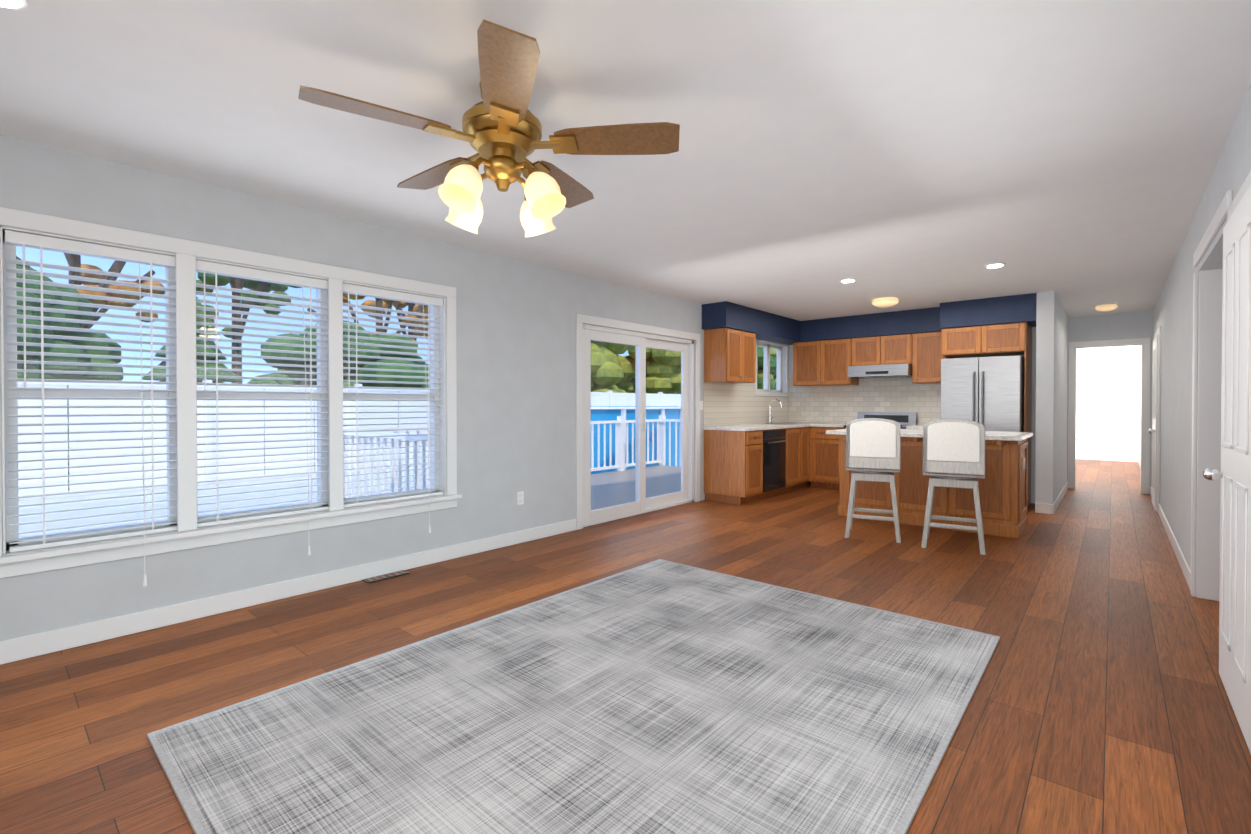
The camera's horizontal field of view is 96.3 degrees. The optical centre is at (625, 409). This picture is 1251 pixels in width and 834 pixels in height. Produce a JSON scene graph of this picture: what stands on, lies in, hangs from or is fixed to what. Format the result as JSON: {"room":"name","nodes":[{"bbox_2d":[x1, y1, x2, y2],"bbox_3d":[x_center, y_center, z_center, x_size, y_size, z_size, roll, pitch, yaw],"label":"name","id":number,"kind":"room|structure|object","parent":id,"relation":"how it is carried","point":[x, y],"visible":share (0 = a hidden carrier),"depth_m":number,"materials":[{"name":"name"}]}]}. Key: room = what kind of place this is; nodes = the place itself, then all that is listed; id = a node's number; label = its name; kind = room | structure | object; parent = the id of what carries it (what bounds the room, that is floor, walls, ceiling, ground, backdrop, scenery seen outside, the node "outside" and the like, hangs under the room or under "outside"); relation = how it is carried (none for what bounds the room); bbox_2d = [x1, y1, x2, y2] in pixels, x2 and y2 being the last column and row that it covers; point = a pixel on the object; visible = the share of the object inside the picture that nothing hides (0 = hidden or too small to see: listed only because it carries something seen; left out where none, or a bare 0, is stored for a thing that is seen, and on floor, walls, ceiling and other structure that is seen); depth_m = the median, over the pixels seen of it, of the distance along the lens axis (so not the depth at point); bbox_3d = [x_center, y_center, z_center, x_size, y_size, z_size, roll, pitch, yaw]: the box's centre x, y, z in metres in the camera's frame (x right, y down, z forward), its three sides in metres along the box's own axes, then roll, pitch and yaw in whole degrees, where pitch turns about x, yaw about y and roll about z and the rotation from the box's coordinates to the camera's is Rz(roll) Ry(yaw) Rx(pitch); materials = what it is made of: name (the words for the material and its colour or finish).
{"room":"living room","nodes":[
{"label":"living room","id":0,"kind":"room"},
{"bbox_2d":[0,459,1250,833],"bbox_3d":[3.985,1.225,6.370,5.910,0.100,17.950,0,1,41],"label":"floor","id":1,"kind":"structure","parent":0,"point":[1100,703],"depth_m":2.77,"materials":[{"name":"brown wood"}]},
{"bbox_2d":[362,570,409,582],"bbox_3d":[-1.706,1.191,3.999,0.100,0.009,0.300,0,1,41],"label":"floor vent","id":2,"kind":"object","parent":1,"relation":"in","point":[385,576],"visible":1,"depth_m":3.99,"materials":[{"name":"black metal"}]},
{"bbox_2d":[147,559,999,833],"bbox_3d":[0.098,1.202,2.507,2.250,0.014,3.110,0,1,41],"label":"rug","id":3,"kind":"object","parent":1,"relation":"on","point":[659,696],"visible":1,"depth_m":2.12,"materials":[{"name":"grey fabric"}]},
{"bbox_2d":[704,430,766,504],"bbox_3d":[1.384,0.713,7.169,0.613,0.910,0.445,0,1,41],"label":"base cabinet","id":4,"kind":"object","parent":1,"relation":"on","point":[748,458],"depth_m":7.00,"materials":[{"name":"brown wood"}]},
{"bbox_2d":[703,422,810,429],"bbox_3d":[2.055,0.231,7.929,0.621,0.040,2.499,0,1,41],"label":"countertop","id":5,"kind":"structure","parent":4,"relation":"on","point":[746,425],"depth_m":7.32,"materials":[{"name":"white stone"}]},
{"bbox_2d":[907,426,922,428],"bbox_3d":[4.037,0.235,7.449,0.400,0.040,0.619,0,1,41],"label":"countertop","id":6,"kind":"structure","parent":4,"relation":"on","point":[908,427],"depth_m":7.28,"materials":[{"name":"white stone"}]},
{"bbox_2d":[767,426,790,497],"bbox_3d":[1.743,0.709,7.582,0.613,0.910,0.790,0,1,41],"label":"dishwasher","id":7,"kind":"object","parent":1,"relation":"on","point":[779,439],"depth_m":7.48,"materials":[{"name":"black metal"}]},
{"bbox_2d":[791,426,802,490],"bbox_3d":[2.134,0.705,8.030,0.613,0.910,0.540,0,1,41],"label":"base cabinet","id":8,"kind":"object","parent":1,"relation":"on","point":[796,431],"depth_m":7.92,"materials":[{"name":"brown wood"}]},
{"bbox_2d":[803,426,806,487],"bbox_3d":[2.349,0.703,8.277,0.613,0.910,0.375,0,1,41],"label":"base cabinet","id":9,"kind":"object","parent":1,"relation":"on","point":[804,427],"depth_m":8.13,"materials":[{"name":"brown wood"}]},
{"bbox_2d":[807,426,843,489],"bbox_3d":[3.061,0.703,8.273,0.510,0.910,0.664,0,1,41],"label":"base cabinet","id":10,"kind":"object","parent":1,"relation":"on","point":[823,449],"depth_m":8.10,"materials":[{"name":"brown wood"}]},
{"bbox_2d":[811,422,847,425],"bbox_3d":[3.087,0.228,8.276,0.480,0.040,0.619,0,1,41],"label":"countertop","id":11,"kind":"structure","parent":10,"relation":"on","point":[812,423],"depth_m":8.31,"materials":[{"name":"white stone"}]},
{"bbox_2d":[845,418,900,542],"bbox_3d":[2.318,0.631,5.244,0.468,1.109,0.468,0,1,25],"label":"stool","id":12,"kind":"object","parent":1,"relation":"on","point":[872,449],"visible":1,"depth_m":5.07,"materials":[{"name":"white wood"}]},
{"bbox_2d":[844,412,917,428],"bbox_3d":[3.553,0.602,7.826,0.792,1.120,0.692,0,1,41],"label":"range","id":13,"kind":"object","parent":1,"relation":"on","point":[903,419],"visible":0.12,"depth_m":7.91,"materials":[{"name":"silver metal"}]},
{"bbox_2d":[830,433,1029,538],"bbox_3d":[3.148,0.725,5.855,1.662,0.910,0.882,0,1,41],"label":"kitchen island","id":14,"kind":"object","parent":1,"relation":"on","point":[1003,489],"depth_m":5.51,"materials":[{"name":"brown wood"}]},
{"bbox_2d":[826,429,1032,440],"bbox_3d":[3.128,0.248,5.834,1.730,0.040,0.970,0,1,41],"label":"island countertop","id":15,"kind":"structure","parent":14,"relation":"on","point":[989,435],"depth_m":5.41,"materials":[{"name":"white stone"}]},
{"bbox_2d":[921,419,985,554],"bbox_3d":[2.847,0.635,4.864,0.468,1.109,0.468,0,1,31],"label":"stool","id":16,"kind":"object","parent":1,"relation":"on","point":[953,453],"visible":1,"depth_m":4.69,"materials":[{"name":"white fabric"}]},
{"bbox_2d":[941,355,1023,431],"bbox_3d":[4.445,0.270,6.947,0.815,1.800,0.842,0,1,41],"label":"fridge","id":17,"kind":"object","parent":1,"relation":"on","point":[987,393],"visible":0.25,"depth_m":6.62,"materials":[{"name":"silver metal"}]},
{"bbox_2d":[0,84,1250,640],"bbox_3d":[3.985,-0.080,6.358,5.910,2.510,17.950,0,1,41],"label":"wall","id":18,"kind":"structure","parent":0,"point":[516,366],"depth_m":4.52,"materials":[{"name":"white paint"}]},
{"bbox_2d":[0,207,461,578],"bbox_3d":[-2.223,-0.087,3.569,0.210,1.755,2.560,0,1,41],"label":"window frame","id":19,"kind":"structure","parent":18,"relation":"attached to","point":[188,536],"depth_m":3.21,"materials":[{"name":"white wood"}]},
{"bbox_2d":[0,519,575,664],"bbox_3d":[-2.204,1.146,3.523,0.014,0.109,5.230,0,1,41],"label":"baseboard","id":20,"kind":"structure","parent":18,"relation":"attached to","point":[30,646],"depth_m":3.37,"materials":[{"name":"white wood"}]},
{"bbox_2d":[3,232,781,550],"bbox_3d":[-0.240,-0.165,5.893,0.149,1.649,8.437,0,1,41],"label":"window frames","id":21,"kind":"structure","parent":18,"relation":"in","point":[9,251],"depth_m":3.21,"materials":[{"name":"white wood"}]},
{"bbox_2d":[5,230,176,586],"bbox_3d":[-2.724,0.043,2.910,0.157,1.801,0.657,0,1,41],"label":"window blind","id":22,"kind":"object","parent":21,"relation":"attached to","point":[40,242],"visible":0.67,"depth_m":2.90,"materials":[{"name":"white plastic"}]},
{"bbox_2d":[196,260,328,555],"bbox_3d":[-2.224,0.038,3.485,0.157,1.801,0.754,0,1,41],"label":"window blind","id":23,"kind":"object","parent":21,"relation":"attached to","point":[204,267],"visible":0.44,"depth_m":3.48,"materials":[{"name":"white plastic"}]},
{"bbox_2d":[343,283,442,532],"bbox_3d":[-1.681,0.032,4.108,0.157,1.801,0.787,0,1,41],"label":"window blind","id":24,"kind":"object","parent":21,"relation":"attached to","point":[356,290],"visible":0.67,"depth_m":4.11,"materials":[{"name":"white plastic"}]},
{"bbox_2d":[517,491,523,504],"bbox_3d":[-0.934,0.788,4.981,0.008,0.116,0.070,0,1,41],"label":"electrical outlet plate","id":25,"kind":"object","parent":18,"relation":"attached to","point":[520,498],"depth_m":4.98,"materials":[{"name":"white plastic"}]},
{"bbox_2d":[576,313,699,529],"bbox_3d":[0.185,0.112,6.346,0.138,2.124,2.170,0,1,41],"label":"door frame","id":26,"kind":"structure","parent":18,"relation":"attached to","point":[641,343],"depth_m":6.30,"materials":[{"name":"white"}]},
{"bbox_2d":[704,328,755,383],"bbox_3d":[1.384,-0.689,7.364,0.338,0.669,0.760,0,1,41],"label":"upper cabinet","id":27,"kind":"object","parent":18,"relation":"attached to","point":[729,355],"depth_m":7.13,"materials":[{"name":"brown wood"}]},
{"bbox_2d":[755,339,788,396],"bbox_3d":[2.267,-0.640,8.638,0.017,0.870,1.120,0,1,41],"label":"window frame","id":28,"kind":"structure","parent":18,"relation":"attached to","point":[786,394],"depth_m":8.78,"materials":[{"name":"white wood"}]},
{"bbox_2d":[793,338,858,385],"bbox_3d":[3.056,-0.699,8.482,0.962,0.669,0.338,0,1,41],"label":"upper cabinet","id":29,"kind":"object","parent":18,"relation":"attached to","point":[824,362],"depth_m":8.35,"materials":[{"name":"brown wood"}]},
{"bbox_2d":[856,336,883,365],"bbox_3d":[3.541,-0.825,8.058,0.459,0.409,0.338,0,1,41],"label":"upper cabinet","id":30,"kind":"object","parent":18,"relation":"attached to","point":[869,350],"depth_m":7.91,"materials":[{"name":"brown wood"}]},
{"bbox_2d":[884,334,911,364],"bbox_3d":[3.798,-0.823,7.834,0.459,0.409,0.338,0,1,41],"label":"upper cabinet","id":31,"kind":"object","parent":18,"relation":"attached to","point":[897,348],"depth_m":7.67,"materials":[{"name":"brown wood"}]},
{"bbox_2d":[848,364,911,378],"bbox_3d":[3.618,-0.534,7.889,0.792,0.162,0.496,0,1,41],"label":"range hood","id":32,"kind":"object","parent":31,"relation":"attached to","point":[884,371],"visible":0.79,"depth_m":7.68,"materials":[{"name":"silver metal"}]},
{"bbox_2d":[912,332,949,383],"bbox_3d":[4.101,-0.691,7.572,0.477,0.669,0.338,0,1,41],"label":"upper cabinet","id":33,"kind":"object","parent":18,"relation":"attached to","point":[926,360],"depth_m":7.45,"materials":[{"name":"brown wood"}]},
{"bbox_2d":[940,325,991,357],"bbox_3d":[4.373,-0.852,7.141,0.490,0.339,0.628,0,1,41],"label":"upper cabinet","id":34,"kind":"object","parent":18,"relation":"attached to","point":[972,341],"depth_m":6.92,"materials":[{"name":"brown wood"}]},
{"bbox_2d":[988,322,1031,357],"bbox_3d":[4.659,-0.849,6.893,0.504,0.339,0.628,0,1,41],"label":"upper cabinet","id":35,"kind":"object","parent":18,"relation":"attached to","point":[1010,339],"depth_m":6.63,"materials":[{"name":"brown wood"}]},
{"bbox_2d":[1048,481,1067,513],"bbox_3d":[5.651,1.112,7.262,0.017,0.109,2.614,0,1,41],"label":"baseboard","id":36,"kind":"structure","parent":18,"relation":"attached to","point":[1052,508],"depth_m":6.64,"materials":[{"name":"white wood"}]},
{"bbox_2d":[1068,338,1150,493],"bbox_3d":[6.835,0.087,7.942,0.880,2.144,0.017,0,1,41],"label":"door frame","id":37,"kind":"structure","parent":18,"relation":"attached to","point":[1146,342],"depth_m":7.79,"materials":[{"name":"white wood"}]},
{"bbox_2d":[1148,326,1160,511],"bbox_3d":[6.333,0.111,6.735,0.096,2.118,0.980,0,1,41],"label":"hall door","id":38,"kind":"structure","parent":18,"relation":"in","point":[1154,431],"depth_m":6.42,"materials":[{"name":"white wood"}]},
{"bbox_2d":[1149,486,1190,588],"bbox_3d":[5.440,1.126,5.665,0.030,0.109,5.300,0,1,41],"label":"baseboard","id":39,"kind":"structure","parent":18,"relation":"attached to","point":[1184,566],"depth_m":4.58,"materials":[{"name":"white wood"}]},
{"bbox_2d":[1190,190,1232,600],"bbox_3d":[3.224,0.099,3.101,0.018,2.209,1.434,0,1,41],"label":"door frame","id":40,"kind":"structure","parent":18,"relation":"attached to","point":[1206,424],"depth_m":3.53,"materials":[{"name":"white wood"}]},
{"bbox_2d":[1203,171,1250,753],"bbox_3d":[2.148,0.155,1.929,0.096,2.118,1.735,0,1,41],"label":"closet door","id":41,"kind":"structure","parent":18,"relation":"in","point":[1234,474],"depth_m":2.19,"materials":[{"name":"white wood"}]},
{"bbox_2d":[0,0,1250,320],"bbox_3d":[3.985,-1.385,6.346,5.910,0.100,17.950,0,1,41],"label":"ceiling","id":42,"kind":"structure","parent":0,"point":[914,154],"depth_m":2.54,"materials":[{"name":"white paint"}]},
{"bbox_2d":[0,0,27,9],"bbox_3d":[-1.955,-1.286,1.726,0.156,0.013,0.156,0,1,41],"label":"recessed light","id":43,"kind":"object","parent":42,"relation":"in","point":[15,4],"visible":1,"depth_m":1.77,"materials":[{"name":"white"}]},
{"bbox_2d":[298,19,679,236],"bbox_3d":[-0.531,-1.021,2.289,1.335,0.554,1.395,0,1,41],"label":"ceiling fan","id":44,"kind":"object","parent":42,"relation":"hanging from","point":[501,133],"visible":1,"depth_m":2.16,"materials":[{"name":"brown wood"}]},
{"bbox_2d":[840,279,855,282],"bbox_3d":[2.288,-1.323,5.762,0.156,0.013,0.156,0,1,41],"label":"recessed light","id":45,"kind":"object","parent":42,"relation":"in","point":[847,280],"visible":1,"depth_m":5.74,"materials":[{"name":"white"}]},
{"bbox_2d":[702,293,1036,344],"bbox_3d":[3.055,-1.182,7.031,3.308,0.316,2.539,0,1,41],"label":"soffit bulkhead","id":46,"kind":"object","parent":42,"relation":"attached to","point":[766,326],"visible":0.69,"depth_m":7.41,"materials":[{"name":"blue paint"}]},
{"bbox_2d":[872,297,898,306],"bbox_3d":[3.152,-1.309,6.800,0.300,0.126,0.300,0,1,41],"label":"kitchen ceiling light","id":47,"kind":"object","parent":42,"relation":"attached to","point":[885,302],"visible":0.79,"depth_m":6.70,"materials":[{"name":"yellow glass"}]},
{"bbox_2d":[985,263,1004,267],"bbox_3d":[3.388,-1.317,5.136,0.156,0.013,0.156,0,1,41],"label":"recessed light","id":48,"kind":"object","parent":42,"relation":"in","point":[995,265],"visible":0.98,"depth_m":5.11,"materials":[{"name":"white"}]},
{"bbox_2d":[1095,304,1117,310],"bbox_3d":[6.173,-1.312,7.193,0.220,0.099,0.220,0,1,41],"label":"light","id":49,"kind":"object","parent":42,"relation":"attached to","point":[1105,307],"visible":0.88,"depth_m":7.13,"materials":[{"name":"white glass"}]},
{"label":"outside","id":50,"kind":"structure","parent":0,"visible":0},
{"bbox_2d":[68,436,264,490],"bbox_3d":[-17.760,1.275,28.454,55.889,0.100,100.000,0,1,41],"label":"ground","id":51,"kind":"structure","parent":50,"point":[68,463],"depth_m":14.30,"materials":[{"name":"green plant"}]},
{"bbox_2d":[16,265,122,419],"bbox_3d":[-12.258,-0.746,10.604,4.506,4.266,4.230,0,1,41],"label":"tree","id":52,"kind":"object","parent":51,"relation":"on","point":[63,341],"depth_m":10.77,"materials":[{"name":"green plant"}]},
{"bbox_2d":[16,253,164,435],"bbox_3d":[-26.616,-7.076,27.100,6.951,16.625,8.095,0,1,41],"label":"tree","id":53,"kind":"object","parent":51,"relation":"on","point":[116,264],"depth_m":26.83,"materials":[{"name":"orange plant"}]},
{"bbox_2d":[140,297,243,449],"bbox_3d":[-10.854,-0.728,13.900,3.887,4.170,3.753,0,1,41],"label":"tree","id":54,"kind":"object","parent":51,"relation":"on","point":[156,371],"depth_m":13.75,"materials":[{"name":"green plant"}]},
{"bbox_2d":[19,465,427,537],"bbox_3d":[0.224,1.351,12.796,8.180,0.028,80.000,0,1,41],"label":"patio","id":55,"kind":"structure","parent":51,"relation":"on","point":[80,504],"depth_m":8.30,"materials":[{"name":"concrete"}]},
{"bbox_2d":[343,415,680,509],"bbox_3d":[-0.280,0.761,8.256,2.995,1.225,6.600,0,1,41],"label":"deck","id":56,"kind":"object","parent":55,"relation":"on","point":[612,494],"depth_m":8.22,"materials":[{"name":"white wood"}]},
{"bbox_2d":[591,406,680,473],"bbox_3d":[-0.956,0.620,13.551,4.760,1.411,4.760,0,1,41],"label":"pool","id":57,"kind":"object","parent":55,"relation":"on","point":[652,410],"depth_m":11.51,"materials":[{"name":"blue"}]},
{"bbox_2d":[196,272,301,383],"bbox_3d":[-21.467,-6.888,31.336,7.660,16.173,6.813,0,1,41],"label":"tree","id":58,"kind":"object","parent":51,"relation":"on","point":[254,287],"depth_m":31.12,"materials":[{"name":"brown plant"}]},
{"bbox_2d":[247,320,429,387],"bbox_3d":[-7.145,-0.523,15.355,5.366,3.733,4.903,0,1,41],"label":"tree","id":59,"kind":"object","parent":51,"relation":"on","point":[286,375],"depth_m":13.76,"materials":[{"name":"green plant"}]},
{"bbox_2d":[17,380,680,501],"bbox_3d":[-2.299,0.370,16.270,0.120,1.930,54.060,0,1,41],"label":"fence","id":60,"kind":"object","parent":51,"relation":"on","point":[670,398],"depth_m":10.07,"materials":[{"name":"white"}]},
{"bbox_2d":[307,293,429,346],"bbox_3d":[-13.607,-5.671,30.336,7.618,13.757,8.262,0,1,41],"label":"tree","id":61,"kind":"object","parent":51,"relation":"on","point":[379,303],"depth_m":30.41,"materials":[{"name":"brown plant"}]},
{"bbox_2d":[361,300,429,340],"bbox_3d":[-14.286,-7.074,38.622,7.938,16.412,7.303,0,1,41],"label":"tree","id":62,"kind":"object","parent":51,"relation":"on","point":[412,307],"depth_m":36.54,"materials":[{"name":"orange plant"}]},
{"bbox_2d":[591,340,630,392],"bbox_3d":[-2.380,-2.113,23.813,5.872,6.760,5.782,0,1,41],"label":"tree","id":63,"kind":"object","parent":51,"relation":"on","point":[604,372],"depth_m":22.71,"materials":[{"name":"green plant"}]},
{"bbox_2d":[615,345,680,393],"bbox_3d":[1.138,-2.994,28.304,6.743,8.439,6.554,0,1,41],"label":"tree","id":64,"kind":"object","parent":51,"relation":"on","point":[666,375],"depth_m":25.49,"materials":[{"name":"green plant"}]},
{"bbox_2d":[757,346,776,389],"bbox_3d":[6.831,-2.200,37.228,6.764,6.690,6.649,0,1,41],"label":"tree","id":65,"kind":"object","parent":51,"relation":"on","point":[760,363],"depth_m":35.25,"materials":[{"name":"green plant"}]},
{"bbox_2d":[757,348,776,381],"bbox_3d":[9.275,-2.743,38.888,6.139,7.745,6.498,0,1,41],"label":"tree","id":66,"kind":"object","parent":51,"relation":"on","point":[759,371],"depth_m":36.59,"materials":[{"name":"green plant"}]}
]}

